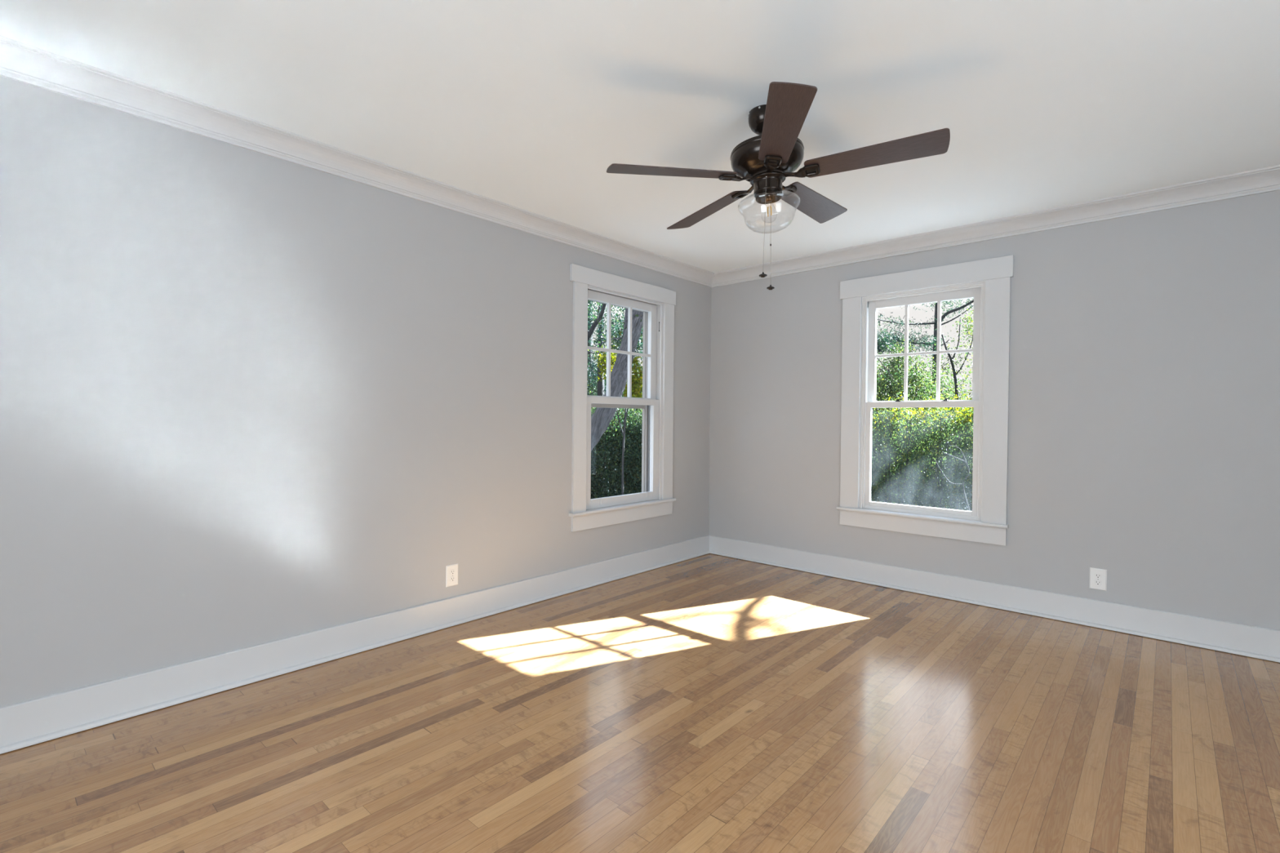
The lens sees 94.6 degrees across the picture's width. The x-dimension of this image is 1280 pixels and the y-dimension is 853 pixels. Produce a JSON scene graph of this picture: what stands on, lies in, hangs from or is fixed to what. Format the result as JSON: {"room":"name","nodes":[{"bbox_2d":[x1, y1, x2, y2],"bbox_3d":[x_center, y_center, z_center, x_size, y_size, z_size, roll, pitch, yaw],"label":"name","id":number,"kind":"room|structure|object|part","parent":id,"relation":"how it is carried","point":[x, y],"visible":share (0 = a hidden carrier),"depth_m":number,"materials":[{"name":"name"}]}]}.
{"room":"empty bedroom","nodes":[
{"label":"empty bedroom","id":0,"kind":"room"},
{"bbox_2d":[0,75,711,706],"bbox_3d":[-1.292,-0.093,3.217,0.170,2.440,5.890,1,1,42],"label":"wall","id":1,"kind":"structure","parent":0,"point":[248,397],"depth_m":2.62,"materials":[{"name":"paint"}]},
{"bbox_2d":[0,535,709,754],"bbox_3d":[-1.225,1.050,3.163,0.036,0.153,5.550,1,1,42],"label":"baseboard","id":2,"kind":"structure","parent":1,"relation":"attached to","point":[36,721],"depth_m":2.69,"materials":[{"name":"paint"}]},
{"bbox_2d":[0,35,714,287],"bbox_3d":[-1.181,-1.263,3.111,0.101,0.095,5.550,1,1,42],"label":"trim","id":3,"kind":"structure","parent":1,"relation":"attached to","point":[20,61],"depth_m":2.63,"materials":[{"name":"paint"}]},
{"bbox_2d":[445,563,457,587],"bbox_3d":[-1.066,0.847,3.357,0.009,0.122,0.078,1,1,42],"label":"wall outlet","id":4,"kind":"object","parent":1,"relation":"attached to","point":[451,571],"visible":1,"depth_m":3.35,"materials":[{"name":"plastic"}]},
{"bbox_2d":[449,569,455,574],"bbox_3d":[-1.064,0.827,3.354,0.003,0.028,0.033,1,1,42],"label":"receptacle","id":5,"kind":"object","parent":4,"relation":"attached to","point":[451,571],"depth_m":3.35,"materials":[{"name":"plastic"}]},
{"bbox_2d":[449,576,455,582],"bbox_3d":[-1.064,0.866,3.355,0.003,0.028,0.033,1,1,42],"label":"receptacle","id":6,"kind":"object","parent":4,"relation":"attached to","point":[452,579],"depth_m":3.35,"materials":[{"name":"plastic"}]},
{"bbox_2d":[568,263,675,532],"bbox_3d":[-0.175,-0.193,4.474,0.277,1.812,1.125,1,1,42],"label":"window","id":7,"kind":"structure","parent":1,"relation":"in","point":[655,499],"depth_m":4.51,"materials":[{"name":"paint"}]},
{"bbox_3d":[-0.415,-0.197,4.054,0.020,1.572,0.118,1,1,42],"label":"casing","id":8,"kind":"part","parent":7,"relation":"part of","materials":[{"name":"paint"}]},
{"bbox_3d":[-0.203,-0.197,4.508,0.046,1.563,0.810,1,1,42],"label":"storm frame","id":9,"kind":"part","parent":7,"relation":"part of","materials":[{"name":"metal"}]},
{"bbox_3d":[-0.155,-0.576,4.464,0.036,0.794,0.826,1,1,42],"label":"sash","id":10,"kind":"part","parent":7,"relation":"part of","materials":[{"name":"paint"}]},
{"bbox_3d":[-0.134,0.186,4.449,0.036,0.798,0.822,1,1,42],"label":"sash","id":11,"kind":"part","parent":7,"relation":"part of","materials":[{"name":"paint"}]},
{"bbox_3d":[-0.090,-1.041,4.394,0.024,0.112,1.125,1,1,42],"label":"head casing","id":12,"kind":"part","parent":7,"relation":"part of","materials":[{"name":"paint"}]},
{"bbox_3d":[0.226,-0.201,4.770,0.020,1.572,0.118,1,1,42],"label":"casing","id":13,"kind":"part","parent":7,"relation":"part of","materials":[{"name":"paint"}]},
{"bbox_2d":[0,553,1279,852],"bbox_3d":[0.531,1.224,1.594,5.090,0.120,5.890,1,1,42],"label":"floor","id":14,"kind":"structure","parent":0,"point":[709,703],"depth_m":2.14,"materials":[{"name":"brown wood"}]},
{"bbox_2d":[0,0,1279,272],"bbox_3d":[0.553,-1.336,1.561,5.090,0.120,5.890,1,1,42],"label":"ceiling","id":15,"kind":"structure","parent":0,"point":[526,104],"depth_m":2.24,"materials":[{"name":"paint"}]},
{"bbox_2d":[606,81,950,289],"bbox_3d":[0.553,-0.927,2.456,1.287,0.718,1.231,1,1,41],"label":"ceiling fan","id":16,"kind":"object","parent":15,"relation":"hanging from","point":[765,160],"visible":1,"depth_m":2.31,"materials":[{"name":"brown wood"}]},
{"bbox_3d":[0.126,-1.005,2.330,0.513,0.006,0.143,-2,12,-13],"label":"fan blade","id":17,"kind":"part","parent":16,"relation":"part of","materials":[{"name":"brown wood"}]},
{"bbox_3d":[0.316,-1.010,2.769,0.143,0.005,0.513,-16,7,-30],"label":"fan blade","id":18,"kind":"part","parent":16,"relation":"part of","materials":[{"name":"brown wood"}]},
{"bbox_3d":[0.500,-0.810,2.367,0.012,0.386,0.003,0,1,-8],"label":"pull chain","id":19,"kind":"part","parent":16,"relation":"part of","materials":[{"name":"metal"}]},
{"bbox_2d":[764,195,772,202],"bbox_3d":[0.526,-0.935,2.418,0.032,0.027,0.032,-3,0,42],"label":"bulb socket","id":20,"kind":"object","parent":16,"relation":"attached to","point":[768,198],"depth_m":2.41,"materials":[{"name":"brown metal"}]},
{"bbox_3d":[0.528,-0.878,2.418,0.251,0.153,0.251,-3,0,42],"label":"lamp shade","id":21,"kind":"part","parent":16,"relation":"part of","materials":[{"name":"clear glass"}]},
{"bbox_3d":[0.484,-1.020,2.014,0.143,0.005,0.513,10,1,5],"label":"fan blade","id":22,"kind":"part","parent":16,"relation":"part of","materials":[{"name":"brown wood"}]},
{"bbox_3d":[0.792,-1.028,2.724,0.143,0.005,0.513,-18,-11,40],"label":"fan blade","id":23,"kind":"part","parent":16,"relation":"part of","materials":[{"name":"brown wood"}]},
{"bbox_3d":[0.895,-1.035,2.257,0.513,0.005,0.143,-2,-12,24],"label":"fan blade","id":24,"kind":"part","parent":16,"relation":"part of","materials":[{"name":"brown wood"}]},
{"bbox_2d":[708,190,1279,630],"bbox_3d":[2.496,-0.065,3.637,4.920,2.440,0.125,1,1,42],"label":"wall","id":25,"kind":"structure","parent":0,"point":[1144,416],"depth_m":3.43,"materials":[{"name":"paint"}]},
{"bbox_2d":[836,254,1013,546],"bbox_3d":[1.961,-0.167,4.123,1.108,1.817,0.232,1,1,42],"label":"window","id":26,"kind":"structure","parent":25,"relation":"in","point":[986,523],"depth_m":4.00,"materials":[{"name":"paint"}]},
{"bbox_3d":[1.561,-0.174,4.375,0.136,1.552,0.020,1,1,42],"label":"casing","id":27,"kind":"part","parent":26,"relation":"part of","materials":[{"name":"paint"}]},
{"bbox_3d":[1.946,0.205,4.111,0.758,0.758,0.036,1,1,42],"label":"sash","id":28,"kind":"part","parent":26,"relation":"part of","materials":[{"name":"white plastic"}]},
{"bbox_3d":[1.978,-0.535,4.130,0.752,0.767,0.034,1,1,42],"label":"sash","id":29,"kind":"part","parent":26,"relation":"part of","materials":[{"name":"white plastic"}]},
{"bbox_3d":[1.915,-1.009,4.051,1.108,0.133,0.024,1,1,42],"label":"head casing","id":30,"kind":"part","parent":26,"relation":"part of","materials":[{"name":"paint"}]},
{"bbox_3d":[2.260,-0.160,3.750,0.137,1.552,0.020,1,1,42],"label":"casing","id":31,"kind":"part","parent":26,"relation":"part of","materials":[{"name":"paint"}]},
{"bbox_2d":[708,534,1279,662],"bbox_3d":[2.369,1.075,3.648,4.750,0.153,0.036,1,1,42],"label":"baseboard","id":32,"kind":"structure","parent":25,"relation":"attached to","point":[1255,642],"depth_m":3.61,"materials":[{"name":"paint"}]},
{"bbox_2d":[711,164,1279,287],"bbox_3d":[2.368,-1.238,3.594,4.750,0.095,0.101,1,1,42],"label":"trim","id":33,"kind":"structure","parent":25,"relation":"attached to","point":[1265,180],"depth_m":3.58,"materials":[{"name":"paint"}]},
{"bbox_2d":[1088,567,1106,591],"bbox_3d":[2.648,0.883,3.415,0.080,0.122,0.009,1,1,42],"label":"wall outlet","id":34,"kind":"object","parent":25,"relation":"attached to","point":[1098,577],"visible":1,"depth_m":3.41,"materials":[{"name":"plastic"}]},
{"bbox_2d":[1094,580,1101,585],"bbox_3d":[2.646,0.903,3.413,0.033,0.028,0.003,1,1,42],"label":"receptacle","id":35,"kind":"object","parent":34,"relation":"attached to","point":[1096,582],"depth_m":3.41,"materials":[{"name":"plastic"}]},
{"bbox_2d":[1094,573,1102,578],"bbox_3d":[2.646,0.864,3.413,0.033,0.028,0.003,1,1,42],"label":"receptacle","id":36,"kind":"object","parent":34,"relation":"attached to","point":[1097,575],"depth_m":3.41,"materials":[{"name":"plastic"}]},
{"label":"outside","id":37,"kind":"structure","parent":0,"visible":0},
{"bbox_3d":[10.597,2.161,16.442,120.000,0.300,110.000,1,1,42],"label":"ground","id":38,"kind":"structure","parent":37,"visible":0},
{"bbox_2d":[586,380,611,495],"bbox_3d":[-1.708,0.252,13.493,2.493,3.427,2.462,1,1,37],"label":"shrub","id":39,"kind":"object","parent":38,"relation":"on","point":[589,391],"visible":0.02,"depth_m":13.46,"materials":[{"name":"green plant"}]},
{"bbox_2d":[590,411,609,497],"bbox_3d":[-1.390,0.637,11.273,1.786,2.720,1.875,0,1,-9],"label":"shrub","id":40,"kind":"object","parent":38,"relation":"on","point":[592,456],"visible":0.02,"depth_m":11.09,"materials":[{"name":"green plant"}]},
{"bbox_2d":[587,301,622,365],"bbox_3d":[-0.881,-0.355,9.769,1.998,4.735,1.186,1,1,25],"label":"slender tree","id":41,"kind":"object","parent":38,"relation":"on","point":[592,329],"visible":0.17,"depth_m":9.29,"materials":[{"name":"green plant"}]},
{"bbox_2d":[586,300,642,396],"bbox_3d":[-1.137,-1.792,14.559,3.748,7.454,3.514,0,1,-41],"label":"tree","id":42,"kind":"object","parent":38,"relation":"on","point":[590,368],"visible":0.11,"depth_m":14.08,"materials":[{"name":"green plant"}]},
{"bbox_2d":[586,300,643,480],"bbox_3d":[-0.819,-1.765,12.621,4.172,7.452,4.049,1,1,42],"label":"tree","id":43,"kind":"object","parent":38,"relation":"on","point":[601,331],"visible":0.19,"depth_m":12.22,"materials":[{"name":"green plant"}]},
{"bbox_2d":[588,302,643,452],"bbox_3d":[-0.822,-0.353,8.530,2.666,5.201,1.726,0,1,-5],"label":"leaning tree","id":44,"kind":"object","parent":38,"relation":"on","point":[602,417],"visible":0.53,"depth_m":8.10,"materials":[{"name":"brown plant"}]},
{"bbox_2d":[590,395,642,498],"bbox_3d":[-0.598,0.676,11.351,1.798,2.655,1.881,0,1,-40],"label":"shrub","id":45,"kind":"object","parent":38,"relation":"on","point":[609,434],"visible":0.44,"depth_m":10.86,"materials":[{"name":"green plant"}]},
{"bbox_3d":[-0.645,0.875,11.321,0.875,2.256,0.491,0,1,-33],"label":"stem","id":46,"kind":"part","parent":45,"relation":"part of","materials":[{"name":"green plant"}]},
{"bbox_2d":[594,344,642,494],"bbox_3d":[-0.338,0.326,9.477,0.647,3.360,1.289,0,1,-40],"label":"sapling","id":47,"kind":"object","parent":38,"relation":"on","point":[637,381],"visible":0.56,"depth_m":9.38,"materials":[{"name":"green plant"}]},
{"bbox_2d":[602,396,642,495],"bbox_3d":[0.150,0.670,11.303,1.847,2.682,1.818,0,1,-11],"label":"shrub","id":48,"kind":"object","parent":38,"relation":"on","point":[636,463],"visible":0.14,"depth_m":10.93,"materials":[{"name":"green plant"}]},
{"bbox_2d":[609,357,642,487],"bbox_3d":[0.177,0.202,13.849,2.480,3.549,2.440,1,1,19],"label":"shrub","id":49,"kind":"object","parent":38,"relation":"on","point":[640,357],"visible":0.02,"depth_m":13.37,"materials":[{"name":"green plant"}]},
{"bbox_2d":[871,390,885,488],"bbox_3d":[4.587,0.271,13.742,2.628,3.493,2.621,1,1,42],"label":"shrub","id":50,"kind":"object","parent":38,"relation":"on","point":[877,390],"visible":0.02,"depth_m":13.16,"materials":[{"name":"green plant"}]},
{"bbox_2d":[871,408,892,502],"bbox_3d":[3.648,0.685,10.648,1.578,2.725,1.714,1,1,38],"label":"shrub","id":51,"kind":"object","parent":38,"relation":"on","point":[876,475],"visible":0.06,"depth_m":10.32,"materials":[{"name":"green plant"}]},
{"bbox_2d":[876,345,899,383],"bbox_3d":[3.864,0.059,10.053,1.004,3.954,0.394,1,1,5],"label":"bare sapling","id":52,"kind":"object","parent":38,"relation":"on","point":[886,371],"visible":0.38,"depth_m":9.99,"materials":[{"name":"green plant"}]},
{"bbox_2d":[871,351,928,500],"bbox_3d":[5.809,0.085,13.887,2.015,3.882,2.081,1,1,5],"label":"shrub","id":53,"kind":"object","parent":38,"relation":"on","point":[877,360],"visible":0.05,"depth_m":13.63,"materials":[{"name":"green plant"}]},
{"bbox_2d":[871,391,947,506],"bbox_3d":[4.641,0.705,10.734,1.700,2.703,1.626,1,1,27],"label":"shrub","id":54,"kind":"object","parent":38,"relation":"on","point":[891,450],"visible":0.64,"depth_m":10.41,"materials":[{"name":"green plant"}]},
{"bbox_3d":[4.585,0.952,10.642,0.639,2.210,0.453,1,1,30],"label":"stem","id":55,"kind":"part","parent":54,"relation":"part of","materials":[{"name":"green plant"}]},
{"bbox_2d":[871,337,947,506],"bbox_3d":[5.685,0.014,12.700,1.767,4.048,1.693,0,1,-24],"label":"shrub","id":56,"kind":"object","parent":38,"relation":"on","point":[913,380],"visible":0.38,"depth_m":12.47,"materials":[{"name":"green plant"}]},
{"bbox_3d":[5.619,0.349,12.678,0.666,3.378,0.506,1,1,16],"label":"stem","id":57,"kind":"part","parent":56,"relation":"part of","materials":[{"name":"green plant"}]},
{"bbox_2d":[876,297,973,450],"bbox_3d":[6.118,-2.211,13.484,3.489,8.462,2.168,0,1,-1],"label":"pine tree","id":58,"kind":"object","parent":38,"relation":"on","point":[883,344],"visible":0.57,"depth_m":13.56,"materials":[{"name":"green plant"}]},
{"bbox_2d":[890,386,973,511],"bbox_3d":[5.493,0.680,10.696,1.657,2.766,1.641,0,1,-33],"label":"shrub","id":59,"kind":"object","parent":38,"relation":"on","point":[937,437],"visible":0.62,"depth_m":10.37,"materials":[{"name":"green plant"}]},
{"bbox_3d":[5.418,0.936,10.653,0.559,2.255,0.654,0,1,-12],"label":"stem","id":60,"kind":"part","parent":59,"relation":"part of","materials":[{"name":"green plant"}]},
{"bbox_2d":[901,365,973,509],"bbox_3d":[6.739,0.338,13.138,1.970,3.412,2.060,1,1,14],"label":"shrub","id":61,"kind":"object","parent":38,"relation":"on","point":[947,372],"visible":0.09,"depth_m":12.95,"materials":[{"name":"green plant"}]},
{"bbox_3d":[6.724,0.621,13.329,0.619,2.840,0.897,1,1,42],"label":"stem","id":62,"kind":"part","parent":61,"relation":"part of","materials":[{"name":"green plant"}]},
{"bbox_2d":[925,305,973,509],"bbox_3d":[6.484,-0.217,11.903,1.322,4.502,0.836,1,1,11],"label":"tree","id":63,"kind":"object","parent":38,"relation":"on","point":[955,373],"visible":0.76,"depth_m":11.98,"materials":[{"name":"green plant"}]},
{"bbox_2d":[935,444,969,511],"bbox_3d":[4.560,1.164,8.516,0.607,1.794,0.030,1,1,5],"label":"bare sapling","id":64,"kind":"object","parent":38,"relation":"on","point":[962,484],"visible":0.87,"depth_m":8.50,"materials":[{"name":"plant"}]},
{"bbox_2d":[938,391,973,511],"bbox_3d":[6.211,0.663,10.556,1.574,2.817,1.675,1,1,14],"label":"shrub","id":65,"kind":"object","parent":38,"relation":"on","point":[971,417],"visible":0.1,"depth_m":10.46,"materials":[{"name":"green plant"}]},
{"bbox_2d":[964,309,973,395],"bbox_3d":[7.162,-0.295,12.267,0.778,4.659,0.797,1,1,27],"label":"sapling","id":66,"kind":"object","parent":38,"relation":"on","point":[967,309],"visible":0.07,"depth_m":12.46,"materials":[{"name":"green plant"}]}
]}

